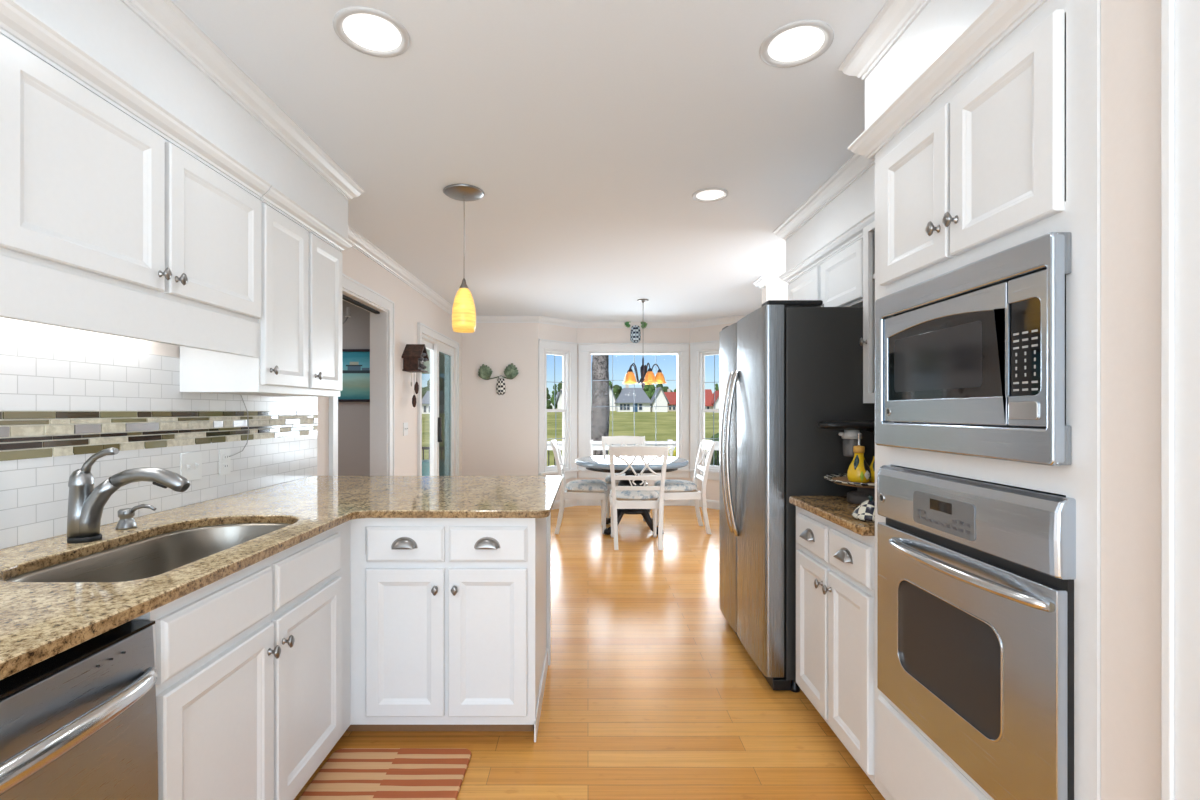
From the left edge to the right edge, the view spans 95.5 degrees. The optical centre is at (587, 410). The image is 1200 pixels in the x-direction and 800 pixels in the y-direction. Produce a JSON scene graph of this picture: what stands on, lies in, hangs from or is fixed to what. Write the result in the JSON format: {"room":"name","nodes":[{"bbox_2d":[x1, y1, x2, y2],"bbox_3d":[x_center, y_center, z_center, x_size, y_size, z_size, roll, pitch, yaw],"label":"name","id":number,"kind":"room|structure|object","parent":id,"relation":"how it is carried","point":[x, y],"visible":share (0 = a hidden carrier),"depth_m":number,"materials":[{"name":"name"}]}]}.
{"room":"kitchen","nodes":[
{"label":"kitchen","id":0,"kind":"room"},
{"bbox_2d":[16,0,347,238],"bbox_3d":[-1.455,-1.045,1.215,0.330,0.330,3.430,0,0,0],"label":"wall","id":1,"kind":"structure","parent":0,"point":[109,31],"depth_m":1.74,"materials":[{"name":"white paint"}]},
{"bbox_2d":[120,0,363,200],"bbox_3d":[-1.424,-1.171,1.246,0.392,0.078,3.492,0,0,0],"label":"trim","id":2,"kind":"structure","parent":1,"relation":"attached to","point":[164,17],"depth_m":1.94,"materials":[{"name":"white paint"}]},
{"bbox_2d":[0,246,461,548],"bbox_3d":[-1.685,0.040,2.015,0.130,2.500,10.230,0,0,0],"label":"wall","id":3,"kind":"structure","parent":0,"point":[411,307],"depth_m":4.56,"materials":[{"name":"beige paint"}]},
{"bbox_2d":[0,0,271,357],"bbox_3d":[-1.434,-0.552,1.575,0.372,0.685,1.150,0,0,0],"label":"upper cabinet","id":4,"kind":"object","parent":3,"relation":"attached to","point":[119,217],"visible":1,"depth_m":1.47,"materials":[{"name":"white paint"}]},
{"bbox_2d":[0,334,317,548],"bbox_3d":[-1.615,0.085,1.772,0.010,0.590,2.945,0,0,0],"label":"tile backsplash","id":5,"kind":"structure","parent":3,"relation":"attached to","point":[62,404],"depth_m":1.88,"materials":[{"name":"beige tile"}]},
{"bbox_2d":[180,451,201,480],"bbox_3d":[-1.603,0.225,2.210,0.018,0.115,0.115,0,0,0],"label":"light switch","id":6,"kind":"object","parent":5,"relation":"attached to","point":[191,462],"visible":0.89,"depth_m":2.21,"materials":[{"name":"white plastic"}]},
{"bbox_2d":[219,448,230,475],"bbox_3d":[-1.607,0.225,2.415,0.010,0.115,0.070,0,0,0],"label":"outlet","id":7,"kind":"object","parent":5,"relation":"attached to","point":[224,459],"visible":1,"depth_m":2.41,"materials":[{"name":"white plastic"}]},
{"bbox_2d":[223,454,228,460],"bbox_3d":[-1.605,0.205,2.415,0.003,0.028,0.034,0,0,0],"label":"socket","id":8,"kind":"object","parent":7,"relation":"attached to","point":[225,456],"depth_m":2.42,"materials":[{"name":"white plastic"}]},
{"bbox_2d":[223,463,228,469],"bbox_3d":[-1.605,0.245,2.415,0.003,0.028,0.034,0,0,0],"label":"socket","id":9,"kind":"object","parent":7,"relation":"attached to","point":[225,465],"depth_m":2.41,"materials":[{"name":"white plastic"}]},
{"bbox_2d":[180,185,353,396],"bbox_3d":[-1.430,-0.485,2.532,0.364,0.820,0.760,0,0,0],"label":"upper cabinet","id":10,"kind":"object","parent":3,"relation":"attached to","point":[300,323],"visible":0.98,"depth_m":2.35,"materials":[{"name":"white paint"}]},
{"bbox_2d":[229,395,248,456],"bbox_3d":[-1.605,0.061,2.503,0.009,0.287,0.147,0,0,-2],"label":"power cord","id":11,"kind":"object","parent":10,"relation":"hanging from","point":[241,395],"visible":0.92,"depth_m":2.56,"materials":[{"name":"grey plastic"}]},
{"bbox_2d":[342,294,379,313],"bbox_3d":[-1.688,-0.786,3.945,0.035,0.017,0.850,0,0,0],"label":"track","id":12,"kind":"object","parent":3,"relation":"attached to","point":[344,297],"visible":0.64,"depth_m":4.02,"materials":[{"name":"black metal"}]},
{"bbox_2d":[329,273,393,475],"bbox_3d":[-1.606,0.198,3.945,0.028,2.185,1.080,0,0,0],"label":"doorway","id":13,"kind":"structure","parent":3,"relation":"in","point":[349,284],"depth_m":4.12,"materials":[{"name":"white paint"}]},
{"bbox_2d":[342,288,387,475],"bbox_3d":[-1.687,0.240,3.945,0.137,2.100,0.910,0,0,0],"label":"lining","id":14,"kind":"object","parent":3,"relation":"attached to","point":[378,323],"visible":0.36,"depth_m":4.38,"materials":[{"name":"white paint"}]},
{"bbox_2d":[403,422,407,435],"bbox_3d":[-1.611,0.160,4.830,0.018,0.115,0.115,0,0,0],"label":"light switch","id":15,"kind":"object","parent":3,"relation":"attached to","point":[405,425],"visible":1,"depth_m":4.82,"materials":[{"name":"white plastic"}]},
{"bbox_2d":[402,344,428,406],"bbox_3d":[-1.533,-0.312,4.860,0.174,0.565,0.250,0,0,0],"label":"cuckoo clock","id":16,"kind":"object","parent":3,"relation":"attached to","point":[414,356],"visible":1,"depth_m":4.80,"materials":[{"name":"brown wood"}]},
{"bbox_2d":[422,334,453,475],"bbox_3d":[-1.663,0.265,5.950,0.154,2.050,1.400,0,0,0],"label":"door","id":17,"kind":"structure","parent":3,"relation":"in","point":[441,355],"depth_m":6.14,"materials":[{"name":"white paint"}]},
{"bbox_2d":[417,322,458,475],"bbox_3d":[-1.606,0.225,5.950,0.028,2.130,1.560,0,0,0],"label":"door frame","id":18,"kind":"structure","parent":3,"relation":"attached to","point":[421,328],"depth_m":5.64,"materials":[{"name":"white paint"}]},
{"bbox_2d":[338,300,369,475],"bbox_3d":[-3.175,0.040,5.050,2.850,2.500,0.100,0,0,0],"label":"wall","id":19,"kind":"structure","parent":0,"point":[353,417],"depth_m":5.00,"materials":[{"name":"grey paint"}]},
{"bbox_2d":[338,349,369,401],"bbox_3d":[-2.285,-0.325,4.987,0.670,0.480,0.025,0,0,0],"label":"framed painting","id":20,"kind":"object","parent":19,"relation":"attached to","point":[355,362],"visible":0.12,"depth_m":4.99,"materials":[{"name":"teal"}]},
{"bbox_2d":[462,323,537,475],"bbox_3d":[-1.131,0.040,7.065,0.978,2.500,0.130,0,0,0],"label":"wall","id":21,"kind":"structure","parent":0,"point":[500,432],"depth_m":7.00,"materials":[{"name":"beige paint"}]},
{"bbox_2d":[478,363,517,394],"bbox_3d":[-1.145,-0.407,6.961,0.523,0.409,0.070,0,0,0],"label":"wall ornament","id":22,"kind":"object","parent":21,"relation":"attached to","point":[485,372],"visible":1,"depth_m":6.94,"materials":[{"name":"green metal"}]},
{"bbox_2d":[348,225,744,327],"bbox_3d":[-0.361,-1.171,6.093,6.012,0.078,3.031,0,0,-42],"label":"trim","id":23,"kind":"structure","parent":21,"relation":"attached to","point":[361,243],"depth_m":6.94,"materials":[{"name":"white paint"}]},
{"bbox_2d":[552,499,718,508],"bbox_3d":[0.603,1.235,7.176,4.488,0.110,0.630,0,0,-3],"label":"baseboard","id":24,"kind":"structure","parent":21,"relation":"attached to","point":[713,504],"depth_m":7.43,"materials":[{"name":"white paint"}]},
{"bbox_2d":[171,0,887,321],"bbox_3d":[-0.500,-1.260,2.450,8.200,0.100,11.100,0,0,0],"label":"ceiling","id":25,"kind":"structure","parent":0,"point":[588,131],"depth_m":2.38,"materials":[{"name":"paint"}]},
{"bbox_2d":[342,307,350,323],"bbox_3d":[-2.220,-0.940,4.450,0.507,0.540,0.515,0,0,0],"label":"chandelier","id":26,"kind":"object","parent":25,"relation":"hanging from","point":[347,316],"visible":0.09,"depth_m":4.51,"materials":[{"name":"silver metal"}]},
{"bbox_2d":[333,6,409,57],"bbox_3d":[-0.690,-1.209,1.745,0.230,0.014,0.230,0,0,0],"label":"recessed light","id":27,"kind":"object","parent":25,"relation":"in","point":[370,31],"visible":1,"depth_m":1.73,"materials":[{"name":"grey"}]},
{"bbox_2d":[443,184,484,332],"bbox_3d":[-0.685,-0.825,3.010,0.224,0.770,0.224,0,0,0],"label":"pendant light","id":28,"kind":"object","parent":25,"relation":"hanging from","point":[463,310],"visible":1,"depth_m":2.97,"materials":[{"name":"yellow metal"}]},
{"bbox_2d":[622,299,666,388],"bbox_3d":[0.617,-0.720,5.940,0.483,0.980,0.499,0,0,0],"label":"chandelier","id":29,"kind":"object","parent":25,"relation":"hanging from","point":[648,377],"visible":1,"depth_m":5.89,"materials":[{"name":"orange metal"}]},
{"bbox_2d":[692,187,727,201],"bbox_3d":[0.683,-1.209,3.050,0.200,0.014,0.200,0,0,0],"label":"recessed light","id":30,"kind":"object","parent":25,"relation":"in","point":[713,194],"visible":1,"depth_m":3.04,"materials":[{"name":"grey"}]},
{"bbox_2d":[759,20,833,67],"bbox_3d":[0.686,-1.209,1.800,0.230,0.014,0.230,0,0,0],"label":"recessed light","id":31,"kind":"object","parent":25,"relation":"in","point":[797,43],"visible":1,"depth_m":1.79,"materials":[{"name":"grey"}]},
{"bbox_2d":[538,323,576,499],"bbox_3d":[-0.440,0.040,7.273,0.667,2.500,0.130,0,0,-42],"label":"wall","id":32,"kind":"structure","parent":0,"point":[545,331],"depth_m":7.26,"materials":[{"name":"beige paint"}]},
{"bbox_2d":[538,339,577,478],"bbox_3d":[-0.426,-0.007,7.248,0.647,1.835,0.175,0,0,-42],"label":"window","id":33,"kind":"structure","parent":32,"relation":"in","point":[545,347],"depth_m":7.31,"materials":[{"name":"white paint"}]},
{"bbox_2d":[554,355,563,408],"bbox_3d":[-0.444,-0.384,7.266,0.312,0.727,0.007,0,0,-42],"label":"grille","id":34,"kind":"object","parent":33,"relation":"attached to","point":[554,355],"depth_m":7.33,"materials":[{"name":"white"}]},
{"bbox_2d":[554,412,564,465],"bbox_3d":[-0.427,0.368,7.247,0.312,0.717,0.007,0,0,-42],"label":"grille","id":35,"kind":"object","parent":33,"relation":"attached to","point":[555,412],"depth_m":7.36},
{"bbox_2d":[294,506,884,799],"bbox_3d":[-0.500,1.340,2.450,8.200,0.100,11.100,0,0,0],"label":"floor","id":36,"kind":"structure","parent":0,"point":[651,693],"depth_m":2.38,"materials":[{"name":"brown wood"}]},
{"bbox_2d":[0,621,157,799],"bbox_3d":[-1.206,0.851,0.843,0.769,0.878,0.596,0,0,0],"label":"dishwasher","id":37,"kind":"object","parent":36,"relation":"on","point":[79,722],"visible":0.99,"depth_m":0.97,"materials":[{"name":"silver metal"}]},
{"bbox_2d":[131,520,349,799],"bbox_3d":[-1.242,0.850,1.670,0.736,0.880,1.040,0,0,0],"label":"base cabinet","id":38,"kind":"object","parent":36,"relation":"on","point":[252,664],"visible":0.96,"depth_m":1.50,"materials":[{"name":"white paint"}]},
{"bbox_2d":[298,748,470,799],"bbox_3d":[-0.695,1.282,1.583,0.520,0.014,0.965,0,0,0],"label":"floor mat","id":39,"kind":"object","parent":36,"relation":"on","point":[348,773],"visible":1,"depth_m":1.91,"materials":[{"name":"fabric"}]},
{"bbox_2d":[346,512,550,741],"bbox_3d":[-0.896,0.850,2.435,1.408,0.880,0.730,0,0,0],"label":"base cabinet","id":40,"kind":"object","parent":36,"relation":"on","point":[450,618],"visible":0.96,"depth_m":2.11,"materials":[{"name":"white paint"}]},
{"bbox_2d":[0,476,561,679],"bbox_3d":[-0.884,0.395,1.800,1.468,0.030,2.800,0,0,0],"label":"countertop","id":41,"kind":"structure","parent":40,"relation":"on","point":[39,621],"depth_m":1.69,"materials":[{"name":"brown stone"}]},
{"bbox_2d":[66,447,189,542],"bbox_3d":[-1.346,0.243,1.600,0.345,0.273,0.072,0,0,0],"label":"kitchen faucet","id":42,"kind":"object","parent":41,"relation":"on","point":[86,504],"visible":1,"depth_m":1.58,"materials":[{"name":"silver metal"}]},
{"bbox_2d":[115,504,156,529],"bbox_3d":[-1.461,0.340,1.765,0.123,0.080,0.054,0,0,0],"label":"soap dispenser","id":43,"kind":"object","parent":41,"relation":"on","point":[126,521],"visible":1,"depth_m":1.75,"materials":[{"name":"silver metal"}]},
{"bbox_2d":[5,523,290,581],"bbox_3d":[-1.208,0.505,1.600,0.459,0.190,0.814,0,0,0],"label":"undermount sink","id":44,"kind":"object","parent":41,"relation":"in","point":[159,554],"visible":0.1,"depth_m":1.75,"materials":[{"name":"metal"}]},
{"bbox_2d":[550,439,606,534],"bbox_3d":[-0.098,0.802,5.920,0.617,0.976,0.550,0,0,0],"label":"dining chair","id":45,"kind":"object","parent":36,"relation":"on","point":[576,489],"visible":0.96,"depth_m":5.69,"materials":[{"name":"paint"}]},
{"bbox_2d":[566,480,606,491],"bbox_3d":[-0.020,0.805,5.920,0.468,0.090,0.508,0,0,0],"label":"cushion","id":46,"kind":"object","parent":45,"relation":"on","point":[576,485],"depth_m":5.73,"materials":[{"name":"white fabric"}]},
{"bbox_2d":[602,436,647,520],"bbox_3d":[0.450,0.802,6.653,0.550,0.976,0.617,0,0,0],"label":"dining chair","id":47,"kind":"object","parent":36,"relation":"on","point":[608,440],"visible":0.32,"depth_m":6.90,"materials":[{"name":"paint"}]},
{"bbox_2d":[605,473,645,482],"bbox_3d":[0.450,0.805,6.575,0.508,0.090,0.468,0,0,0],"label":"cushion","id":48,"kind":"object","parent":47,"relation":"on","point":[607,477],"depth_m":6.41,"materials":[{"name":"white fabric"}]},
{"bbox_2d":[575,455,688,534],"bbox_3d":[0.475,0.909,5.950,1.230,0.762,1.230,0,0,0],"label":"dining table","id":49,"kind":"object","parent":36,"relation":"on","point":[593,463],"visible":0.52,"depth_m":5.71,"materials":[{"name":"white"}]},
{"bbox_2d":[609,445,668,549],"bbox_3d":[0.468,0.802,5.302,0.550,0.976,0.617,0,0,0],"label":"dining chair","id":50,"kind":"object","parent":36,"relation":"on","point":[620,497],"visible":1,"depth_m":5.10,"materials":[{"name":"paint"}]},
{"bbox_2d":[610,489,658,499],"bbox_3d":[0.468,0.805,5.380,0.508,0.090,0.468,0,0,0],"label":"cushion","id":51,"kind":"object","parent":50,"relation":"on","point":[621,494],"depth_m":5.20,"materials":[{"name":"white fabric"}]},
{"bbox_2d":[654,439,715,533],"bbox_3d":[1.038,0.802,5.920,0.617,0.976,0.550,0,0,0],"label":"dining chair","id":52,"kind":"object","parent":36,"relation":"on","point":[673,489],"visible":0.83,"depth_m":5.70,"materials":[{"name":"paint"}]},
{"bbox_2d":[654,480,696,491],"bbox_3d":[0.960,0.805,5.920,0.468,0.090,0.508,0,0,0],"label":"cushion","id":53,"kind":"object","parent":52,"relation":"on","point":[670,485],"depth_m":5.73,"materials":[{"name":"white fabric"}]},
{"bbox_2d":[719,300,874,691],"bbox_3d":[1.162,0.390,2.930,0.856,1.800,0.890,0,0,0],"label":"refrigerator","id":54,"kind":"object","parent":36,"relation":"on","point":[787,367],"visible":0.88,"depth_m":2.49,"materials":[{"name":"grey metal"}]},
{"bbox_2d":[796,506,874,784],"bbox_3d":[1.242,0.850,2.114,0.716,0.880,0.672,0,0,0],"label":"base cabinet","id":55,"kind":"object","parent":36,"relation":"on","point":[835,564],"visible":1,"depth_m":2.01,"materials":[{"name":"white paint"}]},
{"bbox_2d":[789,496,874,535],"bbox_3d":[1.255,0.395,2.115,0.720,0.030,0.665,0,0,0],"label":"countertop","id":56,"kind":"structure","parent":55,"relation":"on","point":[837,510],"depth_m":2.11,"materials":[{"name":"brown stone"}]},
{"bbox_2d":[817,421,874,456],"bbox_3d":[1.291,0.211,2.360,0.578,0.337,0.200,0,0,0],"label":"cake stand","id":57,"kind":"object","parent":56,"relation":"on","point":[851,429],"visible":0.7,"depth_m":2.34,"materials":[{"name":"black plastic"}]},
{"bbox_2d":[839,430,861,456],"bbox_3d":[1.139,0.139,2.370,0.097,0.114,0.080,0,0,0],"label":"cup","id":58,"kind":"object","parent":57,"relation":"on","point":[849,437],"depth_m":2.34,"materials":[{"name":"grey plastic"}]},
{"bbox_2d":[824,474,874,504],"bbox_3d":[1.175,0.330,2.265,0.358,0.100,0.358,0,0,0],"label":"cake stand","id":59,"kind":"object","parent":56,"relation":"on","point":[864,490],"visible":0.48,"depth_m":2.23,"materials":[{"name":"black ceramic"}]},
{"bbox_2d":[847,433,871,482],"bbox_3d":[1.095,0.189,2.199,0.089,0.198,0.089,0,0,0],"label":"oil bottle","id":60,"kind":"object","parent":59,"relation":"on","point":[858,471],"visible":1,"depth_m":2.18,"materials":[{"name":"yellow ceramic"}]},
{"bbox_2d":[869,454,874,482],"bbox_3d":[1.171,0.222,2.204,0.078,0.131,0.078,0,0,0],"label":"oil bottle","id":61,"kind":"object","parent":59,"relation":"on","point":[872,465],"visible":0.19,"depth_m":2.19,"materials":[{"name":"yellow ceramic"}]},
{"bbox_2d":[852,495,874,521],"bbox_3d":[0.985,0.337,1.900,0.115,0.086,0.127,0,0,0],"label":"teapot","id":62,"kind":"object","parent":56,"relation":"on","point":[865,511],"visible":0.72,"depth_m":1.88,"materials":[{"name":"multicoloured ceramic"}]},
{"bbox_2d":[848,0,1100,799],"bbox_3d":[1.251,0.198,1.426,0.738,2.185,0.852,0,0,0],"label":"tall cabinet","id":63,"kind":"object","parent":36,"relation":"on","point":[994,147],"visible":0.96,"depth_m":1.19,"materials":[{"name":"white paint"}]},
{"bbox_2d":[875,232,1070,465],"bbox_3d":[1.123,-0.120,1.377,0.454,0.455,0.655,0,0,0],"label":"microwave","id":64,"kind":"object","parent":63,"relation":"in","point":[970,359],"visible":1,"depth_m":1.25,"materials":[{"name":"silver metal"}]},
{"bbox_2d":[877,465,1075,799],"bbox_3d":[1.168,0.515,1.371,0.664,0.695,0.657,0,0,0],"label":"wall oven","id":65,"kind":"object","parent":63,"relation":"in","point":[975,578],"visible":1,"depth_m":1.24,"materials":[{"name":"silver metal"}]},
{"bbox_2d":[577,328,689,485],"bbox_3d":[0.622,0.040,7.515,1.544,2.500,0.130,0,0,0],"label":"wall","id":66,"kind":"structure","parent":0,"point":[584,335],"depth_m":7.45,"materials":[{"name":"beige paint"}]},
{"bbox_2d":[578,343,688,477],"bbox_3d":[0.623,-0.007,7.487,1.505,1.835,0.175,0,0,0],"label":"window","id":67,"kind":"structure","parent":66,"relation":"in","point":[585,350],"depth_m":7.43,"materials":[{"name":"white paint"}]},
{"bbox_2d":[591,354,677,445],"bbox_3d":[0.637,-0.010,7.497,1.189,1.544,0.009,0,0,0],"label":"window pane","id":68,"kind":"object","parent":67,"relation":"attached to","point":[612,380],"depth_m":7.49,"materials":[{"name":"white"}]},
{"bbox_2d":[625,322,646,342],"bbox_3d":[0.649,-1.084,7.411,0.322,0.318,0.070,0,0,0],"label":"wall ornament","id":69,"kind":"object","parent":66,"relation":"attached to","point":[635,334],"visible":0.89,"depth_m":7.41,"materials":[{"name":"ceramic"}]},
{"bbox_2d":[690,323,733,500],"bbox_3d":[1.684,0.040,7.273,0.667,2.500,0.130,0,0,42],"label":"wall","id":70,"kind":"structure","parent":0,"point":[706,333],"depth_m":7.27,"materials":[{"name":"beige paint"}]},
{"bbox_2d":[689,340,718,479],"bbox_3d":[1.671,-0.007,7.248,0.647,1.835,0.175,0,0,42],"label":"window","id":71,"kind":"structure","parent":70,"relation":"in","point":[710,347],"depth_m":7.36,"materials":[{"name":"white paint"}]},
{"bbox_2d":[703,412,715,465],"bbox_3d":[1.672,0.368,7.247,0.312,0.717,0.007,0,0,42],"label":"window pane","id":72,"kind":"object","parent":71,"relation":"attached to","point":[713,438],"depth_m":7.25,"materials":[{"name":"white"}]},
{"bbox_2d":[704,355,715,408],"bbox_3d":[1.688,-0.384,7.265,0.312,0.727,0.007,0,0,42],"label":"window pane","id":73,"kind":"object","parent":71,"relation":"attached to","point":[714,382],"depth_m":7.33,"materials":[{"name":"white"}]},
{"bbox_2d":[762,286,787,303],"bbox_3d":[2.305,0.040,5.015,1.370,2.500,0.130,0,0,0],"label":"wall","id":74,"kind":"structure","parent":0,"point":[769,292],"depth_m":4.95,"materials":[{"name":"beige paint"}]},
{"bbox_2d":[753,276,788,289],"bbox_3d":[2.209,-1.171,5.944,1.302,0.078,2.112,0,0,0],"label":"trim","id":75,"kind":"structure","parent":74,"relation":"attached to","point":[762,282],"depth_m":4.93,"materials":[{"name":"white paint"}]},
{"bbox_2d":[786,164,874,270],"bbox_3d":[1.468,-1.045,2.740,0.305,0.330,1.760,0,0,0],"label":"wall","id":76,"kind":"structure","parent":0,"point":[856,201],"depth_m":2.91,"materials":[{"name":"white paint"}]},
{"bbox_2d":[773,154,874,240],"bbox_3d":[1.437,-1.171,2.806,0.367,0.078,1.752,0,0,0],"label":"trim","id":77,"kind":"structure","parent":76,"relation":"attached to","point":[855,166],"depth_m":2.93,"materials":[{"name":"white paint"}]},
{"bbox_2d":[779,210,874,306],"bbox_3d":[1.446,-0.713,2.748,0.347,0.365,1.777,0,0,0],"label":"upper cabinet","id":78,"kind":"object","parent":76,"relation":"attached to","point":[832,274],"visible":0.31,"depth_m":2.88,"materials":[{"name":"white paint"}]},
{"bbox_2d":[859,221,874,402],"bbox_3d":[1.420,-0.432,2.134,0.400,0.795,0.687,0,0,0],"label":"upper cabinet","id":79,"kind":"object","parent":76,"relation":"attached to","point":[868,340],"visible":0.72,"depth_m":2.44,"materials":[{"name":"white paint"}]},
{"bbox_2d":[865,0,992,128],"bbox_3d":[1.282,-1.045,1.430,0.675,0.330,0.860,0,0,0],"label":"wall","id":80,"kind":"structure","parent":0,"point":[940,22],"depth_m":1.57,"materials":[{"name":"white paint"}]},
{"bbox_2d":[838,0,930,80],"bbox_3d":[1.099,-1.171,1.461,0.432,0.078,0.922,0,0,0],"label":"trim","id":81,"kind":"structure","parent":80,"relation":"attached to","point":[895,16],"depth_m":1.70,"materials":[{"name":"white paint"}]},
{"bbox_2d":[1101,0,1160,799],"bbox_3d":[1.280,0.040,-1.050,0.680,2.500,4.099,0,0,0],"label":"wall","id":82,"kind":"structure","parent":0,"point":[1130,29],"depth_m":0.95,"materials":[{"name":"beige paint"}]},
{"bbox_2d":[1161,0,1199,799],"bbox_3d":[0.926,0.226,0.375,0.028,2.128,0.986,0,0,0],"label":"door frame","id":83,"kind":"structure","parent":82,"relation":"attached to","point":[1180,19],"depth_m":0.85,"materials":[{"name":"white paint"}]},
{"label":"outside","id":84,"kind":"structure","parent":0,"visible":0},
{"bbox_2d":[422,410,718,465],"bbox_3d":[0.000,0.575,100.000,320.000,2.970,260.000,0,0,0],"label":"lawn","id":85,"kind":"structure","parent":84,"point":[655,426],"depth_m":45.59,"materials":[{"name":"green plant"}]},
{"bbox_2d":[422,391,429,413],"bbox_3d":[-25.835,-1.755,92.000,2.584,4.700,9.000,0,0,0],"label":"house","id":86,"kind":"structure","parent":85,"relation":"on","point":[426,399],"depth_m":87.99,"materials":[{"name":"white"}]},
{"bbox_2d":[422,379,429,397],"bbox_3d":[-30.884,-3.356,111.926,6.920,7.477,6.135,0,0,0],"label":"tree","id":87,"kind":"object","parent":85,"relation":"on","point":[424,389],"visible":0.12,"depth_m":109.70,"materials":[{"name":"green plant"}]},
{"bbox_2d":[547,388,552,408],"bbox_3d":[-9.027,-2.453,120.158,2.364,5.418,2.366,0,0,0],"label":"tree","id":88,"kind":"object","parent":85,"relation":"on","point":[549,406],"visible":0.55,"depth_m":119.60,"materials":[{"name":"green plant"}]},
{"bbox_2d":[550,384,556,408],"bbox_3d":[-7.446,-3.025,124.863,2.433,6.415,2.691,0,0,0],"label":"tree","id":89,"kind":"object","parent":85,"relation":"on","point":[552,397],"visible":0.55,"depth_m":124.48,"materials":[{"name":"green plant"}]},
{"bbox_2d":[556,389,561,408],"bbox_3d":[-5.275,-2.382,118.050,2.954,5.000,10.900,0,0,0],"label":"house","id":90,"kind":"structure","parent":85,"relation":"on","point":[559,394],"depth_m":113.01,"materials":[{"name":"white"}]},
{"bbox_2d":[557,381,561,391],"bbox_3d":[-5.146,-3.606,127.852,4.117,7.493,3.849,0,0,0],"label":"tree","id":91,"kind":"object","parent":85,"relation":"on","point":[559,387],"visible":0.05,"depth_m":126.81,"materials":[{"name":"green plant"}]},
{"bbox_2d":[591,355,609,455],"bbox_3d":[0.600,-1.315,10.919,2.863,6.730,2.246,0,0,0],"label":"trunk","id":92,"kind":"object","parent":85,"relation":"on","point":[600,363],"visible":0.26,"depth_m":11.05,"materials":[{"name":"grey plant"}]},
{"bbox_2d":[609,386,615,410],"bbox_3d":[4.181,-2.653,121.050,4.031,5.450,10.900,0,0,0],"label":"house","id":93,"kind":"structure","parent":85,"relation":"on","point":[610,389],"depth_m":116.00,"materials":[{"name":"white"}]},
{"bbox_2d":[609,381,617,399],"bbox_3d":[4.587,-3.553,128.022,5.169,7.386,5.381,0,0,0],"label":"tree","id":94,"kind":"object","parent":85,"relation":"on","point":[615,391],"visible":0.05,"depth_m":126.97,"materials":[{"name":"green plant"}]},
{"bbox_2d":[613,385,621,409],"bbox_3d":[6.721,-3.239,134.884,4.932,6.540,4.609,0,0,0],"label":"tree","id":95,"kind":"object","parent":85,"relation":"on","point":[619,388],"visible":0.16,"depth_m":133.78,"materials":[{"name":"green plant"}]},
{"bbox_2d":[614,384,669,411],"bbox_3d":[10.434,-2.530,108.050,9.887,5.600,10.900,0,0,0],"label":"house","id":96,"kind":"structure","parent":85,"relation":"on","point":[626,397],"depth_m":105.00,"materials":[{"name":"white"}]},
{"bbox_2d":[643,384,654,399],"bbox_3d":[14.176,-3.408,130.073,4.639,7.033,5.563,0,0,0],"label":"tree","id":97,"kind":"object","parent":85,"relation":"on","point":[649,390],"visible":0.46,"depth_m":128.22,"materials":[{"name":"green plant"}]},
{"bbox_2d":[655,384,672,391],"bbox_3d":[17.994,-3.296,130.238,5.559,6.807,5.148,0,0,0],"label":"tree","id":98,"kind":"object","parent":85,"relation":"on","point":[664,388],"visible":0.1,"depth_m":129.40,"materials":[{"name":"green plant"}]},
{"bbox_2d":[664,389,676,410],"bbox_3d":[18.084,-2.286,116.000,4.932,4.900,9.000,0,0,0],"label":"house","id":99,"kind":"structure","parent":85,"relation":"on","point":[671,396],"depth_m":113.15,"materials":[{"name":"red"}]},
{"bbox_2d":[705,389,718,412],"bbox_3d":[22.744,-2.234,103.050,5.121,5.200,10.900,0,0,0],"label":"house","id":100,"kind":"structure","parent":85,"relation":"on","point":[709,396],"depth_m":100.00,"materials":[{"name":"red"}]},
{"bbox_2d":[708,433,718,465],"bbox_3d":[2.781,1.340,11.000,0.875,1.808,1.030,0,0,-37],"label":"bush","id":101,"kind":"object","parent":85,"relation":"on","point":[716,436],"visible":0.03,"depth_m":10.78,"materials":[{"name":"green plant"}]},
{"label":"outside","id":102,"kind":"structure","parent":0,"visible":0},
{"bbox_3d":[0.250,1.515,7.400,12.500,0.150,6.400,0,0,0],"label":"floor","id":103,"kind":"structure","parent":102,"visible":0},
{"bbox_2d":[422,460,429,475],"bbox_3d":[-3.700,1.150,9.400,2.700,0.580,0.480,0,0,0],"label":"bench","id":104,"kind":"object","parent":103,"relation":"on","point":[425,463],"visible":0.02,"depth_m":9.20,"materials":[{"name":"teal paint"}]},
{"bbox_2d":[422,447,429,459],"bbox_3d":[-3.650,1.030,9.900,3.500,0.820,0.090,0,0,0],"label":"deck railing","id":105,"kind":"object","parent":103,"relation":"on","point":[423,448],"visible":0.03,"depth_m":9.88,"materials":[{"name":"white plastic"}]},
{"bbox_2d":[547,439,718,465],"bbox_3d":[1.350,0.990,10.300,5.700,0.900,0.120,0,0,0],"label":"deck railing","id":106,"kind":"object","parent":103,"relation":"on","point":[595,445],"visible":0.16,"depth_m":10.28,"materials":[{"name":"white paint"}]},
{"bbox_2d":[668,446,676,456],"bbox_3d":[1.554,1.028,9.941,0.628,0.824,0.454,0,0,0],"label":"potted plant","id":107,"kind":"object","parent":103,"relation":"on","point":[674,455],"visible":0.16,"depth_m":9.99,"materials":[{"name":"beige plant"}]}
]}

